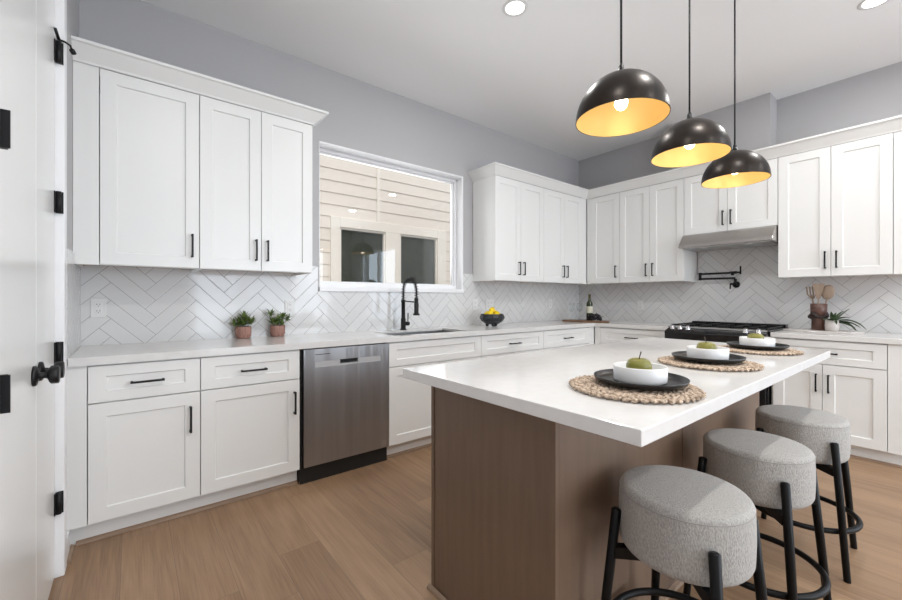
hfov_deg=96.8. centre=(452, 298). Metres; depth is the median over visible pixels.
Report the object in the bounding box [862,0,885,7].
diffuser
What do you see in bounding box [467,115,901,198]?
crown molding
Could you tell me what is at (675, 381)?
dinner plate
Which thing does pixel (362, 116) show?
wall
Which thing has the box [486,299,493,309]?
wall outlet
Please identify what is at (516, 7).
diffuser
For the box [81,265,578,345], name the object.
backsplash
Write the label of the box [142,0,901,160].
ceiling
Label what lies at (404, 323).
kitchen faucet
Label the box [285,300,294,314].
wall outlet
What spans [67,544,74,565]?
trim
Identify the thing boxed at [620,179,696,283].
upper cabinet
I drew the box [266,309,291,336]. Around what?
potted plant
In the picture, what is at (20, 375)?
door
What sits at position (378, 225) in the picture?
neighbouring house
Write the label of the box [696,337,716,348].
apple
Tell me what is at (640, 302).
wall outlet
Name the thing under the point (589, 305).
wine bottle
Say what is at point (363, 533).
floor
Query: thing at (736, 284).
pot filler
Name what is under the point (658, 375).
serving bowl
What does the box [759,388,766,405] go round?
oven
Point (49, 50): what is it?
door
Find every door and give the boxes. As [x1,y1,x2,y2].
[0,0,60,599]
[36,0,76,599]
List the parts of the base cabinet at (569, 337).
door, door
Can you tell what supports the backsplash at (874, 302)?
attached to the wall at (874, 95)
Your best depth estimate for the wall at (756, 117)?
3.79 m
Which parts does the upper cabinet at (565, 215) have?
door, door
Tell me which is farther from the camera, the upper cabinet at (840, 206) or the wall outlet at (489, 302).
the wall outlet at (489, 302)
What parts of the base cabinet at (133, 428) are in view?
drawer, door, handle, handle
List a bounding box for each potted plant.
[229,311,254,338]
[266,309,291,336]
[823,309,864,330]
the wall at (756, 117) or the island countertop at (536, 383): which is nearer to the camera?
the island countertop at (536, 383)
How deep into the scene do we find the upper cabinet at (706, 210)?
3.83 m
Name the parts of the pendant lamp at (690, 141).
cord, bulb, lamp shade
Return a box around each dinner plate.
[594,369,689,390]
[671,351,746,363]
[726,341,789,349]
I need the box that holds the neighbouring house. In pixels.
[320,154,450,284]
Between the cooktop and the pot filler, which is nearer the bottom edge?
the cooktop
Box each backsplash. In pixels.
[67,248,80,358]
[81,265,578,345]
[579,245,901,333]
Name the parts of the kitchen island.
panel, shoe molding, knee panel, knee panel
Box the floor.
[48,446,901,599]
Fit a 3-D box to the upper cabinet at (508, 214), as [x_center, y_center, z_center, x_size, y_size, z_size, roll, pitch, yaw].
[0.638,-0.714,4.373,0.764,1.065,0.370,0,0,-39]
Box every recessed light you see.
[502,0,527,16]
[857,0,888,9]
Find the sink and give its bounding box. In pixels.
[386,330,456,335]
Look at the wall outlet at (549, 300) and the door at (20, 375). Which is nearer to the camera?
the door at (20, 375)
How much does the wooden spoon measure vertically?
0.362 m
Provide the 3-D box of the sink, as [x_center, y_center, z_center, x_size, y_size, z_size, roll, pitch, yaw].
[-0.262,0.420,3.421,0.762,0.240,0.409,0,0,-39]
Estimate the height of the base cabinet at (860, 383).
0.874 m
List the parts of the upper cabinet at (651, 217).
door, door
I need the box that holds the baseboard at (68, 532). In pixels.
[67,531,69,556]
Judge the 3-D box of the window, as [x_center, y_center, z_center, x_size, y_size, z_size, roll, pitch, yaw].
[-0.525,-0.669,3.775,1.528,1.219,0.172,0,0,-39]
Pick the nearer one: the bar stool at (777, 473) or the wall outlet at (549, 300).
the bar stool at (777, 473)
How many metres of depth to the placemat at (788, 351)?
2.03 m
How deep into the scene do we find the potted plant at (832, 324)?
3.26 m
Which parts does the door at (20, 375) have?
knob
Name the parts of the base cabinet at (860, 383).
door, handle, handle, drawer, door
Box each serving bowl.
[613,361,667,384]
[686,345,728,359]
[739,336,775,346]
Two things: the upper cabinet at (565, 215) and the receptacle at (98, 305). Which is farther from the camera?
the upper cabinet at (565, 215)
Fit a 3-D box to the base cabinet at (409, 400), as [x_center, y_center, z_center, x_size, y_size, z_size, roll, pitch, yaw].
[-0.286,0.757,3.457,0.920,0.874,0.650,0,0,-39]
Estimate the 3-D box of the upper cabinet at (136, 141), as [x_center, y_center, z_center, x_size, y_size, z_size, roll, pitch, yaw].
[-1.855,-0.714,2.384,0.563,1.065,0.370,0,0,-39]
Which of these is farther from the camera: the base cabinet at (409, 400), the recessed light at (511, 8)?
the base cabinet at (409, 400)
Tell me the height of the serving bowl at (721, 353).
0.050 m
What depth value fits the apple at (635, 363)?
1.24 m
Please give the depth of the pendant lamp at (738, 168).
2.40 m
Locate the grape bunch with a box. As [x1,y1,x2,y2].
[587,313,602,320]
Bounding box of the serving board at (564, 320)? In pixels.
[562,319,609,322]
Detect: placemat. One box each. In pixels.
[569,375,706,403]
[657,356,764,371]
[716,345,803,354]
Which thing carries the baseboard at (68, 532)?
attached to the wall at (72, 5)
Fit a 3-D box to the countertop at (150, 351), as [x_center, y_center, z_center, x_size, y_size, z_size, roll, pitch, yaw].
[0.230,0.300,3.359,5.022,0.039,1.446,0,0,-39]
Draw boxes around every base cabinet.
[67,357,199,545]
[199,349,299,506]
[387,335,480,454]
[479,331,542,357]
[542,326,594,350]
[595,326,664,343]
[772,337,901,464]
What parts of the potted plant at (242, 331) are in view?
pot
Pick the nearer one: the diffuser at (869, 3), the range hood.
the diffuser at (869, 3)
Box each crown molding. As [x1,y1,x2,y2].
[71,35,328,128]
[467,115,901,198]
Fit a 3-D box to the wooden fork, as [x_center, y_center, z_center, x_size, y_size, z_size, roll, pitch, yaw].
[3.100,0.068,3.453,0.012,0.353,0.074,0,0,-40]
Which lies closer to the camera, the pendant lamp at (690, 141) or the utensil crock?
the pendant lamp at (690, 141)
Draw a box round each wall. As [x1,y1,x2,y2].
[67,0,78,364]
[79,0,578,345]
[579,61,901,333]
[671,93,776,180]
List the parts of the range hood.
filter panel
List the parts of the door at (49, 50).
knob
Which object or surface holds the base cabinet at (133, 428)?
on the floor
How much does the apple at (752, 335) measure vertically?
0.086 m
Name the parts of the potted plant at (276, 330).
pot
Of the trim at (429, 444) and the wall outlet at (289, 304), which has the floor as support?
the trim at (429, 444)
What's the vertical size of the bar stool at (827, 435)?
0.650 m
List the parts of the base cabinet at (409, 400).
door, drawer, door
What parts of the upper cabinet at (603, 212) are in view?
door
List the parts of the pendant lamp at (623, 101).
cord, bulb, lamp shade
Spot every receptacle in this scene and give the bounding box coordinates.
[95,302,101,313]
[288,303,291,311]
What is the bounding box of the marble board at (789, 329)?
[783,328,864,333]
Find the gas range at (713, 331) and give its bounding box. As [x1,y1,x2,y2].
[665,321,788,405]
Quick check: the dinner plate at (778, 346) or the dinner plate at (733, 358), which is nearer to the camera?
the dinner plate at (733, 358)
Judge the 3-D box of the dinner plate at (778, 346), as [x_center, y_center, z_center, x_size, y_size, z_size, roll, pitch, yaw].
[1.642,0.254,2.157,0.273,0.022,0.273,0,0,-39]
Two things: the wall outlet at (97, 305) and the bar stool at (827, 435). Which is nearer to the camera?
the bar stool at (827, 435)
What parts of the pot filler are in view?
arm, arm, spout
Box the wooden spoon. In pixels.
[821,285,834,303]
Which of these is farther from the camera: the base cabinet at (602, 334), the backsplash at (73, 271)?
the base cabinet at (602, 334)
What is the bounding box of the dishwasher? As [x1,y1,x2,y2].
[297,343,388,484]
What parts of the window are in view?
sill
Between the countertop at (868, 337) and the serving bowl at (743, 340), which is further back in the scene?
the countertop at (868, 337)
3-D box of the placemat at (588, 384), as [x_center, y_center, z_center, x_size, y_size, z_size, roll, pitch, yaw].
[0.559,0.272,1.237,0.384,0.014,0.384,0,0,34]
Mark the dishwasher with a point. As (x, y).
(344, 390)
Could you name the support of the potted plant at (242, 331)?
on the countertop at (150, 351)
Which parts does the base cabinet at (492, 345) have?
door, door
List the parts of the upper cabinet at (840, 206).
door, handle, door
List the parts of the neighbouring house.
pane, sash, pane, sash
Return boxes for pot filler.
[698,266,740,288]
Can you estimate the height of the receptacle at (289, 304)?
0.068 m
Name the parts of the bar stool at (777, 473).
leg, seat, leg, leg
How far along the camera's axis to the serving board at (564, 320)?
4.72 m
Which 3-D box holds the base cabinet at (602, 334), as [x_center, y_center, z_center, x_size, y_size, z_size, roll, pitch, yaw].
[2.130,0.757,4.482,0.650,0.874,0.824,0,0,-39]
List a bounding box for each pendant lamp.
[575,0,670,136]
[651,0,731,167]
[701,0,771,188]
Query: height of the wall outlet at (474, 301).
0.116 m
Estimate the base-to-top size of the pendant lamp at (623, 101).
1.178 m
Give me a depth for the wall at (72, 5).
2.02 m
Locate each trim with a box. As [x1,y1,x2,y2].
[54,0,66,577]
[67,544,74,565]
[76,480,297,545]
[387,443,430,457]
[850,454,901,468]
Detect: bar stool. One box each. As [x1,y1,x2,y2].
[601,465,767,599]
[683,428,831,599]
[754,405,862,583]
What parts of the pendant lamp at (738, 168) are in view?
cord, lamp shade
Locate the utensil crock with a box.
[807,303,828,329]
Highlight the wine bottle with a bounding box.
[586,294,592,319]
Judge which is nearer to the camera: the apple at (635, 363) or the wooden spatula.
the apple at (635, 363)
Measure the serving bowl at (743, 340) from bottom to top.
0.050 m
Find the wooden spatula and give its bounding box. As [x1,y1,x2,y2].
[812,284,824,303]
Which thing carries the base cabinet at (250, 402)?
on the floor
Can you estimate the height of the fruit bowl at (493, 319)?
0.125 m
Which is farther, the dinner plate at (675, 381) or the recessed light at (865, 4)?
the recessed light at (865, 4)
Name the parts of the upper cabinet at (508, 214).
door, door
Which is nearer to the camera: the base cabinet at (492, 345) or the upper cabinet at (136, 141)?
the upper cabinet at (136, 141)
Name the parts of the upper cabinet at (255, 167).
door, panel, handle, handle, door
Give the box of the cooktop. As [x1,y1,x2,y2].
[668,324,788,331]
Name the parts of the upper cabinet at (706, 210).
door, handle, handle, door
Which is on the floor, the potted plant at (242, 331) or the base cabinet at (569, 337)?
the base cabinet at (569, 337)
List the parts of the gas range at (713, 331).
control panel, trim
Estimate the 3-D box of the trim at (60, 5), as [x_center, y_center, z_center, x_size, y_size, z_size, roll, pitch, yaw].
[-1.415,-0.121,1.349,0.070,2.630,1.064,0,0,-39]
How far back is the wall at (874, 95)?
3.60 m
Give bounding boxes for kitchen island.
[427,386,758,599]
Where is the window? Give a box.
[319,141,463,292]
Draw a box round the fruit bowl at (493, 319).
[479,314,504,325]
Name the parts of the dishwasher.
kick plate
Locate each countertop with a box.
[68,319,676,366]
[403,337,829,446]
[770,330,901,344]
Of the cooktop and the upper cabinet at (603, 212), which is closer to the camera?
the cooktop
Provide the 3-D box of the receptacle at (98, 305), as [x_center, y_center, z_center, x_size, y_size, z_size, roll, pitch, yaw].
[-2.120,0.056,2.400,0.033,0.068,0.002,0,0,-39]
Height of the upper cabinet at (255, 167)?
1.065 m
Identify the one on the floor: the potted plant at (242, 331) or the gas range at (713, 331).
the gas range at (713, 331)
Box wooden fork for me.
[806,286,815,303]
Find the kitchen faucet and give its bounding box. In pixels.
[400,276,419,329]
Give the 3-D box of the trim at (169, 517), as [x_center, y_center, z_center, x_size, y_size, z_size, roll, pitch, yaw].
[-1.410,1.185,2.262,1.046,0.018,0.016,0,0,-39]
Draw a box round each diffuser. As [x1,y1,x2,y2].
[506,1,523,14]
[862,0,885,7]
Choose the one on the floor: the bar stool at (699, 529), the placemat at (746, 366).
the bar stool at (699, 529)
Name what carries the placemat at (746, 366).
on the island countertop at (536, 383)
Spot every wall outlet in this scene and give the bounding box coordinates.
[90,298,105,317]
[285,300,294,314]
[472,299,477,309]
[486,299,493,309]
[548,299,551,307]
[638,300,643,309]
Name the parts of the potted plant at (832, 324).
pot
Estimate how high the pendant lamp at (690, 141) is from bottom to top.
1.178 m
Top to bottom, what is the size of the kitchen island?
0.875 m
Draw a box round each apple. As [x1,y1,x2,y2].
[626,351,651,369]
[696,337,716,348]
[747,330,763,338]
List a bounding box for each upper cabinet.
[73,60,198,271]
[193,95,311,274]
[473,175,543,282]
[541,188,596,284]
[587,192,628,284]
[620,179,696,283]
[684,158,777,234]
[778,130,901,278]
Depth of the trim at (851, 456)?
2.91 m
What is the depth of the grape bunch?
4.69 m
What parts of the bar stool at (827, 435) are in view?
leg, seat, leg, leg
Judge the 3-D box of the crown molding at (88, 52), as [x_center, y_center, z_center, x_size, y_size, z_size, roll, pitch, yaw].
[-1.540,-1.292,2.615,1.344,0.094,0.417,0,0,-39]
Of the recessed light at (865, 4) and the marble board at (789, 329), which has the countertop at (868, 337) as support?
the marble board at (789, 329)
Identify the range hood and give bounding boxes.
[678,225,777,251]

